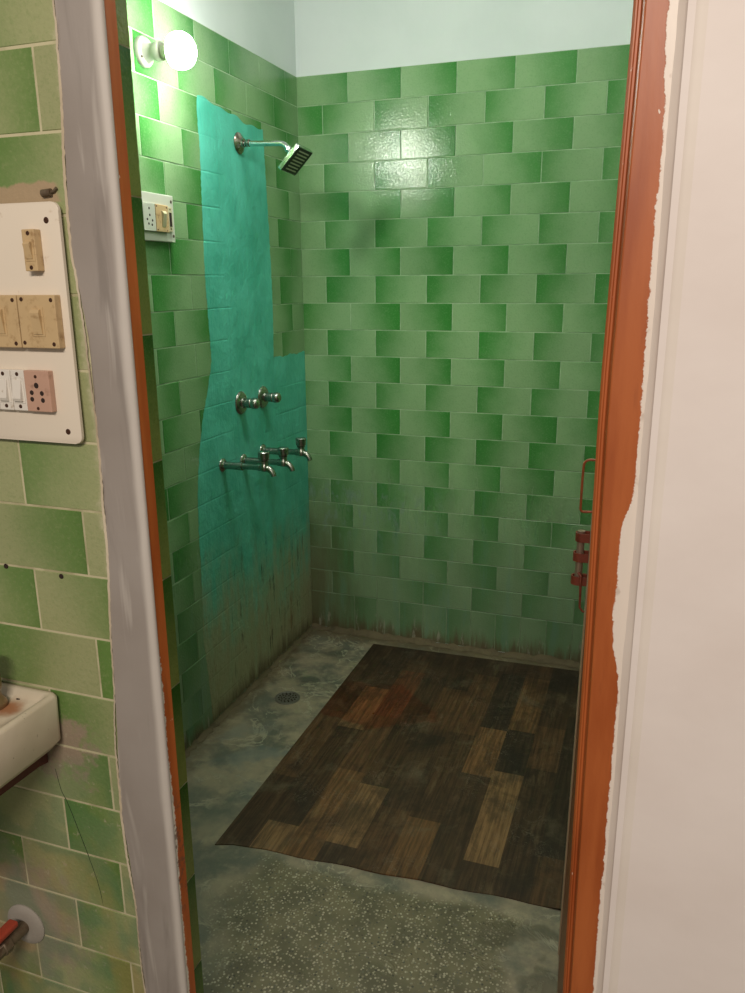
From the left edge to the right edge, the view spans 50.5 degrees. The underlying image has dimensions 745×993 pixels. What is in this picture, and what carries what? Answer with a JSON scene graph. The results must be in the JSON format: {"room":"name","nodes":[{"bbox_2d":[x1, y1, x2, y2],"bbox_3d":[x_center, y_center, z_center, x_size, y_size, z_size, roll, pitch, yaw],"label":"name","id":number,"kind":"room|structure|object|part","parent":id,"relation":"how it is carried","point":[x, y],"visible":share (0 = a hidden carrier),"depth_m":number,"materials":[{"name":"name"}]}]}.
{"room":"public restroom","nodes":[
{"label":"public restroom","id":0,"kind":"room"},
{"bbox_2d":[126,0,311,749],"bbox_3d":[-0.633,-0.535,2.270,0.122,2.750,1.836,5,16,19],"label":"wall","id":1,"kind":"structure","parent":0,"point":[226,297],"depth_m":2.57,"materials":[{"name":"green tile"}]},
{"bbox_2d":[134,35,165,67],"bbox_3d":[-0.566,-1.147,2.032,0.061,0.074,0.074,5,16,19],"label":"holder","id":2,"kind":"object","parent":1,"relation":"attached to","point":[146,52],"visible":0.91,"depth_m":2.02,"materials":[{"name":"grey plastic"}]},
{"bbox_2d":[159,31,196,69],"bbox_3d":[-0.498,-1.134,2.011,0.097,0.087,0.087,5,16,19],"label":"light bulb","id":3,"kind":"object","parent":2,"relation":"attached to","point":[178,48],"visible":1,"depth_m":1.98,"materials":[{"name":"white glass"}]},
{"bbox_2d":[141,191,174,242],"bbox_3d":[-0.582,-0.752,2.127,0.033,0.123,0.170,5,16,19],"label":"switch plate","id":4,"kind":"object","parent":1,"relation":"attached to","point":[158,215],"visible":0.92,"depth_m":2.13,"materials":[{"name":"grey plastic"}]},
{"bbox_2d":[142,202,156,230],"bbox_3d":[-0.592,-0.740,2.089,0.007,0.071,0.054,5,16,19],"label":"socket","id":5,"kind":"object","parent":4,"relation":"attached to","point":[149,208],"depth_m":2.09,"materials":[{"name":"grey plastic"}]},
{"bbox_2d":[155,204,169,232],"bbox_3d":[-0.573,-0.754,2.141,0.008,0.070,0.059,5,16,19],"label":"switch","id":6,"kind":"object","parent":4,"relation":"attached to","point":[162,211],"depth_m":2.14,"materials":[{"name":"beige plastic"}]},
{"bbox_2d":[219,451,275,476],"bbox_3d":[-0.402,-0.110,2.562,0.194,0.081,0.047,5,16,19],"label":"tap","id":7,"kind":"object","parent":1,"relation":"attached to","point":[263,456],"visible":1,"depth_m":2.55,"materials":[{"name":"silver metal"}]},
{"bbox_2d":[235,391,259,413],"bbox_3d":[-0.414,-0.315,2.666,0.070,0.079,0.079,5,16,19],"label":"valve","id":8,"kind":"object","parent":1,"relation":"attached to","point":[242,402],"visible":1,"depth_m":2.65,"materials":[{"name":"silver metal"}]},
{"bbox_3d":[-0.394,-0.313,2.659,0.028,0.038,0.038,5,16,19],"label":"knob","id":9,"kind":"part","parent":8,"relation":"part of","materials":[{"name":"silver metal"}]},
{"bbox_2d":[185,626,312,757],"bbox_3d":[-0.556,0.788,2.604,0.022,0.017,1.836,5,16,19],"label":"trim","id":10,"kind":"structure","parent":1,"relation":"attached to","point":[282,657],"depth_m":2.86,"materials":[{"name":"grey concrete"}]},
{"bbox_2d":[240,446,294,471],"bbox_3d":[-0.355,-0.132,2.694,0.194,0.081,0.047,5,16,19],"label":"tap","id":11,"kind":"object","parent":1,"relation":"attached to","point":[282,451],"visible":0.82,"depth_m":2.67,"materials":[{"name":"silver metal"}]},
{"bbox_2d":[258,386,280,407],"bbox_3d":[-0.360,-0.353,2.815,0.070,0.079,0.079,5,16,19],"label":"valve","id":12,"kind":"object","parent":1,"relation":"attached to","point":[264,396],"visible":0.99,"depth_m":2.80,"materials":[{"name":"silver metal"}]},
{"bbox_3d":[-0.340,-0.352,2.808,0.028,0.038,0.038,5,16,19],"label":"knob","id":13,"kind":"part","parent":12,"relation":"part of","materials":[{"name":"silver metal"}]},
{"bbox_2d":[234,132,312,175],"bbox_3d":[-0.316,-1.089,2.498,0.239,0.134,0.095,5,16,19],"label":"shower","id":14,"kind":"object","parent":1,"relation":"attached to","point":[297,156],"visible":1,"depth_m":2.48,"materials":[{"name":"silver metal"}]},
{"bbox_3d":[-0.341,-1.113,2.502,0.171,0.037,0.017,5,16,19],"label":"shower arm","id":15,"kind":"part","parent":14,"relation":"part of","materials":[{"name":"silver metal"}]},
{"bbox_2d":[260,437,311,460],"bbox_3d":[-0.306,-0.174,2.825,0.194,0.081,0.047,5,16,19],"label":"tap","id":16,"kind":"object","parent":1,"relation":"attached to","point":[300,441],"visible":0.82,"depth_m":2.80,"materials":[{"name":"silver metal"}]},
{"bbox_2d":[0,0,744,992],"bbox_3d":[-0.182,-0.216,1.082,3.450,2.750,0.189,5,16,19],"label":"wall","id":17,"kind":"structure","parent":0,"point":[684,924],"depth_m":0.98,"materials":[{"name":"white paint"}]},
{"bbox_2d":[0,904,44,959],"bbox_3d":[-0.650,0.786,1.309,0.080,0.080,0.210,5,16,19],"label":"valve","id":18,"kind":"object","parent":17,"relation":"attached to","point":[23,923],"visible":1,"depth_m":1.39,"materials":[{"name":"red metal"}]},
{"bbox_3d":[-0.644,0.756,1.312,0.020,0.012,0.132,5,16,19],"label":"lever","id":19,"kind":"part","parent":18,"relation":"part of","materials":[{"name":"red plastic"}]},
{"bbox_2d":[0,682,60,795],"bbox_3d":[-0.739,0.394,1.164,0.413,0.132,0.338,5,16,19],"label":"basin","id":20,"kind":"object","parent":17,"relation":"attached to","point":[29,722],"visible":1,"depth_m":1.20,"materials":[{"name":"white ceramic"}]},
{"bbox_2d":[0,675,7,710],"bbox_3d":[-0.601,0.291,1.171,0.045,0.091,0.126,5,16,19],"label":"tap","id":21,"kind":"object","parent":20,"relation":"on","point":[3,699],"visible":1,"depth_m":1.21,"materials":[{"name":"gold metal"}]},
{"bbox_2d":[0,201,83,443],"bbox_3d":[-0.514,-0.233,1.081,0.241,0.315,0.032,5,16,19],"label":"switchboard","id":22,"kind":"object","parent":17,"relation":"attached to","point":[40,393],"visible":1,"depth_m":1.06,"materials":[{"name":"white plastic"}]},
{"bbox_2d":[0,369,14,409],"bbox_3d":[-0.510,-0.148,1.097,0.024,0.056,0.015,5,16,19],"label":"switch","id":23,"kind":"object","parent":22,"relation":"attached to","point":[7,376],"depth_m":1.09,"materials":[{"name":"white plastic"}]},
{"bbox_2d":[0,295,22,347],"bbox_3d":[-0.500,-0.238,1.071,0.061,0.069,0.012,5,16,19],"label":"switch","id":24,"kind":"object","parent":22,"relation":"attached to","point":[11,306],"depth_m":1.06,"materials":[{"name":"beige plastic"}]},
{"bbox_2d":[10,369,27,410],"bbox_3d":[-0.486,-0.147,1.092,0.024,0.056,0.009,5,16,19],"label":"switch","id":25,"kind":"object","parent":22,"relation":"attached to","point":[18,377],"depth_m":1.08,"materials":[{"name":"white plastic"}]},
{"bbox_2d":[21,229,44,270],"bbox_3d":[-0.441,-0.320,1.026,0.020,0.052,0.013,5,16,19],"label":"switch","id":26,"kind":"object","parent":22,"relation":"attached to","point":[32,240],"depth_m":1.02,"materials":[{"name":"beige plastic"}]},
{"bbox_2d":[23,370,56,411],"bbox_3d":[-0.455,-0.144,1.081,0.042,0.056,0.010,5,16,19],"label":"socket","id":27,"kind":"object","parent":22,"relation":"attached to","point":[39,386],"depth_m":1.08,"materials":[{"name":"pink plastic"}]},
{"bbox_2d":[17,295,64,348],"bbox_3d":[-0.441,-0.233,1.050,0.061,0.069,0.012,5,16,19],"label":"switch","id":28,"kind":"object","parent":22,"relation":"attached to","point":[40,318],"depth_m":1.04,"materials":[{"name":"beige plastic"}]},
{"bbox_2d":[40,187,57,196],"bbox_3d":[-0.414,-0.391,1.013,0.024,0.012,0.010,5,16,19],"label":"stub","id":29,"kind":"object","parent":17,"relation":"attached to","point":[48,192],"visible":1,"depth_m":1.01,"materials":[{"name":"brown metal"}]},
{"bbox_2d":[52,0,187,992],"bbox_3d":[-0.357,0.142,1.143,0.093,2.030,0.009,5,16,19],"label":"trim","id":30,"kind":"structure","parent":17,"relation":"attached to","point":[92,174],"depth_m":1.09,"materials":[{"name":"grey paint"}]},
{"bbox_2d":[104,0,678,992],"bbox_3d":[-0.031,0.153,1.093,0.744,2.030,0.120,5,16,19],"label":"trim","id":31,"kind":"structure","parent":17,"relation":"attached to","point":[635,246],"depth_m":0.91,"materials":[{"name":"orange paint"}]},
{"bbox_3d":[-0.339,0.127,1.196,0.092,2.030,0.114,5,16,19],"label":"post","id":32,"kind":"part","parent":31,"relation":"part of","materials":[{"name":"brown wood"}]},
{"bbox_3d":[0.295,0.179,0.988,0.057,2.030,0.106,5,16,19],"label":"post","id":33,"kind":"part","parent":31,"relation":"part of","materials":[{"name":"white paint"}]},
{"bbox_2d":[557,1,633,992],"bbox_3d":[0.350,0.125,1.265,0.064,1.955,0.570,4,16,15],"label":"door","id":34,"kind":"structure","parent":17,"relation":"in","point":[580,556],"depth_m":1.52,"materials":[{"name":"brown paint"}]},
{"bbox_3d":[0.402,0.119,1.533,0.014,0.110,0.014,4,16,15],"label":"bolt rod","id":35,"kind":"part","parent":34,"relation":"part of","materials":[{"name":"metal"}]},
{"bbox_3d":[0.406,0.187,1.534,0.021,0.082,0.008,9,18,31],"label":"bolt lever","id":36,"kind":"part","parent":34,"relation":"part of","materials":[{"name":"red metal"}]},
{"bbox_3d":[0.405,-0.020,1.478,0.028,0.124,0.016,4,16,15],"label":"pull handle","id":37,"kind":"part","parent":34,"relation":"part of","materials":[{"name":"orange paint"}]},
{"bbox_2d":[596,0,708,992],"bbox_3d":[0.307,0.197,0.921,0.034,2.030,0.007,13,20,41],"label":"trim","id":38,"kind":"structure","parent":17,"relation":"attached to","point":[701,15],"depth_m":0.85,"materials":[{"name":"white paint"}]},
{"bbox_2d":[186,629,579,992],"bbox_3d":[-0.292,1.249,1.125,3.450,0.100,4.820,5,16,19],"label":"floor","id":39,"kind":"structure","parent":0,"point":[269,921],"depth_m":1.89,"materials":[{"name":"concrete"}]},
{"bbox_2d":[275,691,299,704],"bbox_3d":[-0.308,0.727,2.855,0.092,0.004,0.092,5,16,19],"label":"floor drain","id":40,"kind":"object","parent":39,"relation":"on","point":[286,697],"visible":1,"depth_m":2.85,"materials":[{"name":"metal"}]},
{"bbox_2d":[215,644,578,909],"bbox_3d":[0.269,0.806,2.545,1.002,0.004,1.314,5,16,19],"label":"floor mat","id":41,"kind":"object","parent":39,"relation":"on","point":[452,771],"visible":0.84,"depth_m":2.38,"materials":[{"name":"brown wood"}]},
{"bbox_2d":[294,0,633,661],"bbox_3d":[0.398,-0.717,2.918,1.620,2.750,0.122,5,16,19],"label":"wall","id":42,"kind":"structure","parent":0,"point":[459,181],"depth_m":2.89,"materials":[{"name":"green tile"}]},
{"bbox_2d":[312,623,579,667],"bbox_3d":[0.392,0.616,3.200,1.400,0.025,0.031,5,16,19],"label":"trim","id":43,"kind":"structure","parent":42,"relation":"attached to","point":[540,658],"depth_m":3.24,"materials":[{"name":"concrete"}]}
]}

